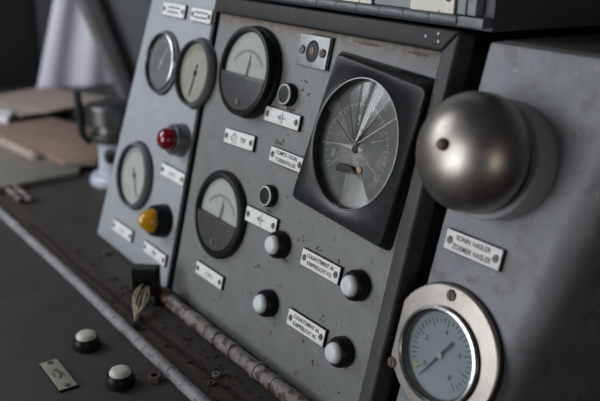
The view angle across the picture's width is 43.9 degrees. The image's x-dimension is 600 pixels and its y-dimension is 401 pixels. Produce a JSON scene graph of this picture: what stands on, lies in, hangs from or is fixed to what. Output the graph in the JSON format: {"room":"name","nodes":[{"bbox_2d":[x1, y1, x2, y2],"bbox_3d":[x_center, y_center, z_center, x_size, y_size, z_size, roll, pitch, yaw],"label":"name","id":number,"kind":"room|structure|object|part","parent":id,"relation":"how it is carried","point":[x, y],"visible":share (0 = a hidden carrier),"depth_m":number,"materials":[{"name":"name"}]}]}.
{"room":"control room","nodes":[
{"label":"control room","id":0,"kind":"room"},
{"bbox_2d":[36,0,53,65],"bbox_3d":[-2.005,-0.860,2.413,3.350,2.300,0.100,-12,23,-35],"label":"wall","id":1,"kind":"structure","parent":0,"point":[44,7],"depth_m":3.13,"materials":[{"name":"paint"}]},
{"bbox_3d":[-0.557,0.922,1.002,3.450,0.050,4.950,-12,23,-35],"label":"floor","id":2,"kind":"structure","parent":0,"visible":0},
{"bbox_2d":[0,0,40,88],"bbox_3d":[-1.111,-0.322,2.346,0.574,1.388,0.135,-12,23,-35],"label":"seat","id":3,"kind":"object","parent":2,"relation":"on","point":[20,61],"visible":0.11,"depth_m":2.37,"materials":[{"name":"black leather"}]},
{"bbox_2d":[0,83,280,400],"bbox_3d":[-0.233,0.391,1.319,1.012,0.769,2.588,-12,23,-35],"label":"desk","id":4,"kind":"object","parent":2,"relation":"on","point":[42,312],"depth_m":0.90,"materials":[{"name":"paint"}]},
{"bbox_2d":[0,109,13,123],"bbox_3d":[-0.721,-0.204,1.779,0.071,0.014,0.140,-5,20,-20],"label":"paper sheet","id":5,"kind":"object","parent":4,"relation":"on","point":[6,116],"visible":1,"depth_m":1.75,"materials":[{"name":"white paper"}]},
{"bbox_2d":[4,186,22,202],"bbox_3d":[-0.524,-0.019,1.338,0.010,0.010,0.142,-12,23,-35],"label":"metal rod","id":6,"kind":"object","parent":4,"relation":"on","point":[11,192],"visible":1,"depth_m":1.30,"materials":[{"name":"silver metal"}]},
{"bbox_2d":[13,185,32,202],"bbox_3d":[-0.508,-0.020,1.341,0.010,0.010,0.142,-12,23,-35],"label":"metal rod","id":7,"kind":"object","parent":4,"relation":"on","point":[21,192],"visible":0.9,"depth_m":1.31,"materials":[{"name":"silver metal"}]},
{"bbox_2d":[0,145,81,192],"bbox_3d":[-0.576,-0.102,1.573,0.277,0.012,0.454,-12,23,-35],"label":"cardboard sheet","id":8,"kind":"object","parent":4,"relation":"on","point":[15,168],"visible":0.34,"depth_m":1.43,"materials":[{"name":"beige cardboard"}]},
{"bbox_2d":[0,135,37,159],"bbox_3d":[-0.629,-0.125,1.593,0.018,0.015,0.292,-16,26,-42],"label":"ruler","id":9,"kind":"object","parent":8,"relation":"on","point":[4,141],"visible":1,"depth_m":1.54,"materials":[{"name":"beige wood"}]},
{"bbox_2d":[0,117,98,165],"bbox_3d":[-0.511,-0.133,1.633,0.398,0.010,0.190,19,26,41],"label":"folder","id":10,"kind":"object","parent":8,"relation":"on","point":[59,141],"visible":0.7,"depth_m":1.60,"materials":[{"name":"brown cardboard"}]},
{"bbox_2d":[12,110,69,121],"bbox_3d":[-0.734,-0.247,1.955,0.210,0.026,0.150,14,22,31],"label":"box","id":11,"kind":"object","parent":4,"relation":"on","point":[32,117],"visible":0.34,"depth_m":1.88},
{"bbox_2d":[0,104,85,116],"bbox_3d":[-0.689,-0.257,1.938,0.255,0.004,0.218,18,24,38],"label":"paper sheet","id":12,"kind":"object","parent":11,"relation":"on","point":[21,112],"visible":0.17,"depth_m":1.83,"materials":[{"name":"beige paper"}]},
{"bbox_2d":[0,87,107,112],"bbox_3d":[-0.665,-0.267,1.955,0.255,0.004,0.218,13,22,29],"label":"paper sheet","id":13,"kind":"object","parent":12,"relation":"on","point":[42,99],"visible":0.88,"depth_m":1.94,"materials":[{"name":"beige paper"}]},
{"bbox_2d":[39,359,78,392],"bbox_3d":[-0.256,0.184,0.789,0.020,0.004,0.063,-12,23,-35],"label":"label plate","id":14,"kind":"object","parent":4,"relation":"on","point":[55,371],"visible":1,"depth_m":0.79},
{"bbox_2d":[38,0,111,87],"bbox_3d":[-0.657,-0.600,2.236,0.304,0.511,0.022,-12,23,-35],"label":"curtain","id":15,"kind":"object","parent":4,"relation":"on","point":[71,57],"visible":0.59,"depth_m":2.25,"materials":[{"name":"white fabric"}]},
{"bbox_3d":[-0.242,0.158,0.844,0.031,0.019,0.031,-12,23,-35],"label":"push button","id":16,"kind":"part","parent":4,"relation":"part of","materials":[{"name":"white plastic"}]},
{"bbox_2d":[73,91,128,188],"bbox_3d":[-0.351,-0.118,1.391,0.093,0.176,0.101,10,21,22],"label":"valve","id":17,"kind":"object","parent":4,"relation":"on","point":[107,115],"visible":0.61,"depth_m":1.35,"materials":[{"name":"grey metal"}]},
{"bbox_3d":[-0.391,-0.152,1.368,0.018,0.099,0.048,16,24,36],"label":"lever","id":18,"kind":"part","parent":17,"relation":"part of","materials":[{"name":"black metal"}]},
{"bbox_2d":[0,207,210,400],"bbox_3d":[-0.320,0.099,1.016,0.017,0.015,1.200,-12,24,-36],"label":"conduit","id":19,"kind":"object","parent":4,"relation":"on","point":[170,371],"visible":1,"depth_m":0.89,"materials":[{"name":"grey metal"}]},
{"bbox_2d":[102,249,109,255],"bbox_3d":[-0.285,0.076,1.095,0.011,0.006,0.013,16,23,35],"label":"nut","id":20,"kind":"object","parent":4,"relation":"on","point":[105,252],"visible":1,"depth_m":1.09,"materials":[{"name":"metal"}]},
{"bbox_2d":[76,0,151,98],"bbox_3d":[-0.436,-0.576,1.944,0.608,0.675,0.052,-12,23,-35],"label":"wall","id":21,"kind":"structure","parent":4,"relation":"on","point":[117,28],"depth_m":1.95,"materials":[{"name":"grey paint"}]},
{"bbox_3d":[-0.406,-0.583,1.965,0.534,0.675,0.038,-12,23,-35],"label":"panel","id":22,"kind":"part","parent":21,"relation":"part of","materials":[{"name":"grey paint"}]},
{"bbox_3d":[-0.187,0.183,0.776,0.031,0.019,0.031,-12,23,-35],"label":"push button","id":23,"kind":"part","parent":4,"relation":"part of","materials":[{"name":"white plastic"}]},
{"bbox_2d":[130,263,160,329],"bbox_3d":[-0.197,0.118,0.915,0.032,0.050,0.087,3,19,3],"label":"connector","id":24,"kind":"object","parent":4,"relation":"on","point":[146,278],"visible":1,"depth_m":0.94,"materials":[{"name":"plastic"}]},
{"bbox_2d":[147,371,161,383],"bbox_3d":[-0.154,0.187,0.787,0.014,0.007,0.016,10,21,22],"label":"nut","id":25,"kind":"object","parent":4,"relation":"on","point":[155,377],"visible":1,"depth_m":0.78,"materials":[{"name":"metal"}]},
{"bbox_2d":[159,286,172,303],"bbox_3d":[-0.171,0.123,0.952,0.019,0.019,0.039,-12,23,-35],"label":"plug","id":26,"kind":"object","parent":4,"relation":"on","point":[164,292],"visible":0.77,"depth_m":0.95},
{"bbox_2d":[71,248,264,400],"bbox_3d":[-0.194,0.143,0.912,0.068,0.004,0.505,-12,23,-35],"label":"crumbs","id":27,"kind":"object","parent":4,"relation":"on","point":[77,249],"visible":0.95,"depth_m":0.87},
{"bbox_2d":[98,0,314,289],"bbox_3d":[-0.097,-0.121,1.115,0.358,0.377,0.244,-12,23,-35],"label":"panel","id":28,"kind":"object","parent":4,"relation":"on","point":[147,112],"visible":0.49,"depth_m":1.02,"materials":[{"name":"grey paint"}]},
{"bbox_2d":[112,218,134,242],"bbox_3d":[-0.259,0.044,1.089,0.007,0.019,0.066,-12,24,-35],"label":"label plate","id":29,"kind":"object","parent":28,"relation":"attached to","point":[119,227],"visible":1,"depth_m":1.08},
{"bbox_2d":[116,141,153,209],"bbox_3d":[-0.236,-0.035,1.061,0.031,0.097,0.099,-11,23,-34],"label":"round gauge","id":30,"kind":"object","parent":28,"relation":"attached to","point":[135,168],"visible":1,"depth_m":1.06,"materials":[{"name":"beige glass"}]},
{"bbox_2d":[138,204,172,237],"bbox_3d":[-0.195,0.029,0.988,0.042,0.046,0.045,-11,23,-33],"label":"lamp","id":31,"kind":"object","parent":28,"relation":"attached to","point":[157,220],"visible":1,"depth_m":0.97,"materials":[{"name":"plastic"}]},
{"bbox_2d":[143,240,167,266],"bbox_3d":[-0.197,0.072,1.011,0.007,0.016,0.065,-12,23,-35],"label":"label plate","id":32,"kind":"object","parent":28,"relation":"attached to","point":[149,248],"visible":1,"depth_m":1.01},
{"bbox_2d":[145,30,179,94],"bbox_3d":[-0.188,-0.186,1.010,0.026,0.086,0.087,-11,23,-34],"label":"round gauge","id":33,"kind":"object","parent":28,"relation":"attached to","point":[163,50],"visible":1,"depth_m":1.01,"materials":[{"name":"silver metal"}]},
{"bbox_2d":[160,162,185,186],"bbox_3d":[-0.166,-0.034,0.979,0.007,0.017,0.064,-12,23,-35],"label":"label plate","id":34,"kind":"object","parent":28,"relation":"attached to","point":[168,171],"visible":1,"depth_m":0.98,"materials":[{"name":"silver metal"}]},
{"bbox_2d":[157,123,190,156],"bbox_3d":[-0.165,-0.077,0.959,0.039,0.044,0.044,-11,23,-34],"label":"lamp","id":35,"kind":"object","parent":28,"relation":"attached to","point":[175,139],"visible":1,"depth_m":0.95,"materials":[{"name":"glass"}]},
{"bbox_2d":[162,1,187,18],"bbox_3d":[-0.166,-0.253,0.990,0.007,0.018,0.062,-12,23,-35],"label":"label plate","id":36,"kind":"object","parent":28,"relation":"attached to","point":[176,10],"visible":1,"depth_m":0.98,"materials":[{"name":"white metal"}]},
{"bbox_2d":[174,37,217,108],"bbox_3d":[-0.133,-0.160,0.938,0.029,0.088,0.090,-11,23,-34],"label":"round gauge","id":37,"kind":"object","parent":28,"relation":"attached to","point":[196,67],"visible":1,"depth_m":0.94,"materials":[{"name":"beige glass"}]},
{"bbox_2d":[190,7,213,24],"bbox_3d":[-0.123,-0.232,0.935,0.007,0.018,0.052,-12,23,-35],"label":"label plate","id":38,"kind":"object","parent":28,"relation":"attached to","point":[201,15],"visible":1,"depth_m":0.93,"materials":[{"name":"white metal"}]},
{"bbox_2d":[207,380,215,386],"bbox_3d":[-0.093,0.192,0.782,0.008,0.004,0.009,16,23,34],"label":"nut","id":39,"kind":"object","parent":4,"relation":"on","point":[211,383],"visible":1,"depth_m":0.78,"materials":[{"name":"metal"}]},
{"bbox_2d":[212,371,219,377],"bbox_3d":[-0.090,0.187,0.797,0.008,0.004,0.010,2,19,-1],"label":"nut","id":40,"kind":"object","parent":4,"relation":"on","point":[215,374],"visible":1,"depth_m":0.79,"materials":[{"name":"metal"}]},
{"bbox_2d":[165,295,308,400],"bbox_3d":[-0.030,0.189,0.776,0.022,0.020,0.443,-12,23,-35],"label":"conduit","id":41,"kind":"object","parent":4,"relation":"on","point":[274,384],"visible":1,"depth_m":0.82,"materials":[{"name":"grey metal"}]},
{"bbox_2d":[172,0,599,400],"bbox_3d":[0.104,-0.030,0.870,0.377,0.378,0.405,-12,23,-35],"label":"panel","id":42,"kind":"object","parent":4,"relation":"on","point":[456,58],"depth_m":0.76,"materials":[{"name":"grey paint"}]},
{"bbox_2d":[195,260,225,289],"bbox_3d":[-0.109,0.090,0.902,0.007,0.018,0.062,-12,24,-35],"label":"label plate","id":43,"kind":"object","parent":42,"relation":"attached to","point":[209,274],"visible":1,"depth_m":0.90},
{"bbox_2d":[195,170,246,258],"bbox_3d":[-0.096,0.017,0.886,0.030,0.104,0.106,-12,23,-35],"label":"meter","id":44,"kind":"object","parent":42,"relation":"attached to","point":[221,202],"visible":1,"depth_m":0.88,"materials":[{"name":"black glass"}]},
{"bbox_2d":[224,127,256,151],"bbox_3d":[-0.069,-0.071,0.861,0.007,0.021,0.063,-12,24,-35],"label":"label plate","id":45,"kind":"object","parent":42,"relation":"attached to","point":[234,137],"visible":1,"depth_m":0.86,"materials":[{"name":"white metal"}]},
{"bbox_2d":[218,26,281,118],"bbox_3d":[-0.058,-0.144,0.841,0.038,0.103,0.104,-11,23,-34],"label":"meter","id":46,"kind":"object","parent":42,"relation":"attached to","point":[250,68],"visible":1,"depth_m":0.83,"materials":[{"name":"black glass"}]},
{"bbox_2d":[245,205,279,232],"bbox_3d":[-0.042,0.021,0.823,0.007,0.020,0.060,-12,24,-35],"label":"label plate","id":47,"kind":"object","parent":42,"relation":"attached to","point":[255,216],"visible":1,"depth_m":0.82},
{"bbox_3d":[-0.039,0.112,0.804,0.022,0.031,0.030,-11,23,-34],"label":"push button","id":48,"kind":"part","parent":42,"relation":"part of","materials":[{"name":"plastic"}]},
{"bbox_2d":[259,185,277,206],"bbox_3d":[-0.035,-0.005,0.811,0.014,0.026,0.025,-12,23,-34],"label":"button","id":49,"kind":"object","parent":42,"relation":"attached to","point":[268,194],"visible":1,"depth_m":0.81,"materials":[{"name":"black plastic"}]},
{"bbox_3d":[-0.025,0.048,0.791,0.022,0.031,0.030,-11,23,-33],"label":"push button","id":50,"kind":"part","parent":42,"relation":"part of","materials":[{"name":"plastic"}]},
{"bbox_2d":[264,106,302,131],"bbox_3d":[-0.018,-0.088,0.798,0.007,0.018,0.064,-12,23,-35],"label":"label plate","id":51,"kind":"object","parent":42,"relation":"attached to","point":[287,119],"visible":1,"depth_m":0.79,"materials":[{"name":"white metal"}]},
{"bbox_2d":[269,145,303,172],"bbox_3d":[-0.014,-0.043,0.790,0.007,0.017,0.060,-12,23,-35],"label":"label plate","id":52,"kind":"object","parent":42,"relation":"attached to","point":[292,161],"visible":0.99,"depth_m":0.79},
{"bbox_2d":[278,83,297,106],"bbox_3d":[-0.014,-0.112,0.790,0.014,0.026,0.025,-12,23,-34],"label":"button","id":53,"kind":"object","parent":42,"relation":"attached to","point":[287,92],"visible":1,"depth_m":0.78,"materials":[{"name":"black plastic"}]},
{"bbox_2d":[287,307,328,347],"bbox_3d":[0.007,0.128,0.757,0.007,0.019,0.062,-12,24,-35],"label":"label plate","id":54,"kind":"object","parent":42,"relation":"attached to","point":[306,326],"visible":1,"depth_m":0.75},
{"bbox_2d":[296,33,334,70],"bbox_3d":[0.015,-0.152,0.760,0.011,0.032,0.051,-12,23,-35],"label":"plate","id":55,"kind":"object","parent":42,"relation":"attached to","point":[314,51],"visible":1,"depth_m":0.76,"materials":[{"name":"metal"}]},
{"bbox_2d":[306,40,317,61],"bbox_3d":[0.012,-0.152,0.759,0.005,0.022,0.019,-12,23,-35],"label":"socket","id":56,"kind":"object","parent":55,"relation":"attached to","point":[311,45],"depth_m":0.76,"materials":[{"name":"black metal"}]},
{"bbox_2d":[300,247,343,284],"bbox_3d":[0.021,0.065,0.742,0.007,0.019,0.062,-12,23,-35],"label":"label plate","id":57,"kind":"object","parent":42,"relation":"attached to","point":[324,267],"visible":1,"depth_m":0.74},
{"bbox_3d":[0.036,0.146,0.711,0.022,0.031,0.030,-11,23,-33],"label":"push button","id":58,"kind":"part","parent":42,"relation":"part of","materials":[{"name":"plastic"}]},
{"bbox_3d":[0.050,0.080,0.696,0.022,0.031,0.030,-11,23,-33],"label":"push button","id":59,"kind":"part","parent":42,"relation":"part of","materials":[{"name":"white plastic"}]},
{"bbox_2d":[293,51,434,250],"bbox_3d":[0.054,-0.051,0.700,0.045,0.162,0.151,-12,23,-34],"label":"gauge","id":60,"kind":"object","parent":42,"relation":"attached to","point":[356,171],"visible":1,"depth_m":0.69,"materials":[{"name":"metal"}]},
{"bbox_3d":[0.097,0.041,0.658,0.023,0.375,0.016,2,15,-39],"label":"frame post","id":61,"kind":"part","parent":42,"relation":"part of","materials":[{"name":"metal"}]},
{"bbox_2d":[265,0,599,31],"bbox_3d":[0.136,-0.371,0.933,0.456,0.228,0.653,-12,23,-35],"label":"box","id":62,"kind":"object","parent":42,"relation":"on","point":[480,15],"visible":1,"depth_m":0.64,"materials":[{"name":"metal"}]},
{"bbox_2d":[343,0,373,4],"bbox_3d":[0.052,-0.201,0.706,0.003,0.026,0.054,-12,23,-35],"label":"label plate","id":63,"kind":"object","parent":62,"relation":"attached to","point":[371,2],"visible":1,"depth_m":0.70,"materials":[{"name":"white plastic"}]},
{"bbox_3d":[-0.029,-0.331,0.792,0.010,0.208,0.594,-12,23,-35],"label":"lid","id":64,"kind":"part","parent":62,"relation":"part of","materials":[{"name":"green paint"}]},
{"bbox_2d":[410,0,457,14],"bbox_3d":[0.113,-0.172,0.630,0.003,0.026,0.053,-12,23,-35],"label":"label plate","id":65,"kind":"object","parent":62,"relation":"attached to","point":[443,6],"visible":1,"depth_m":0.63,"materials":[{"name":"white plastic"}]},
{"bbox_2d":[397,33,599,400],"bbox_3d":[0.338,0.051,0.545,0.342,0.453,0.408,-12,23,-35],"label":"control panel","id":66,"kind":"object","parent":4,"relation":"on","point":[544,300],"visible":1,"depth_m":0.56,"materials":[{"name":"grey metal"}]},
{"bbox_2d":[388,281,504,400],"bbox_3d":[0.119,0.127,0.614,0.033,0.114,0.110,-12,23,-35],"label":"pressure gauge","id":67,"kind":"object","parent":66,"relation":"attached to","point":[448,346],"visible":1,"depth_m":0.61,"materials":[{"name":"silver metal"}]},
{"bbox_2d":[443,227,506,271],"bbox_3d":[0.139,0.039,0.597,0.007,0.019,0.059,-12,23,-35],"label":"label plate","id":68,"kind":"object","parent":66,"relation":"attached to","point":[482,252],"visible":1,"depth_m":0.59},
{"bbox_2d":[416,91,557,220],"bbox_3d":[0.132,-0.031,0.561,0.084,0.102,0.095,-11,23,-32],"label":"bell","id":69,"kind":"object","parent":66,"relation":"attached to","point":[481,155],"visible":1,"depth_m":0.53,"materials":[{"name":"silver metal"}]}
]}

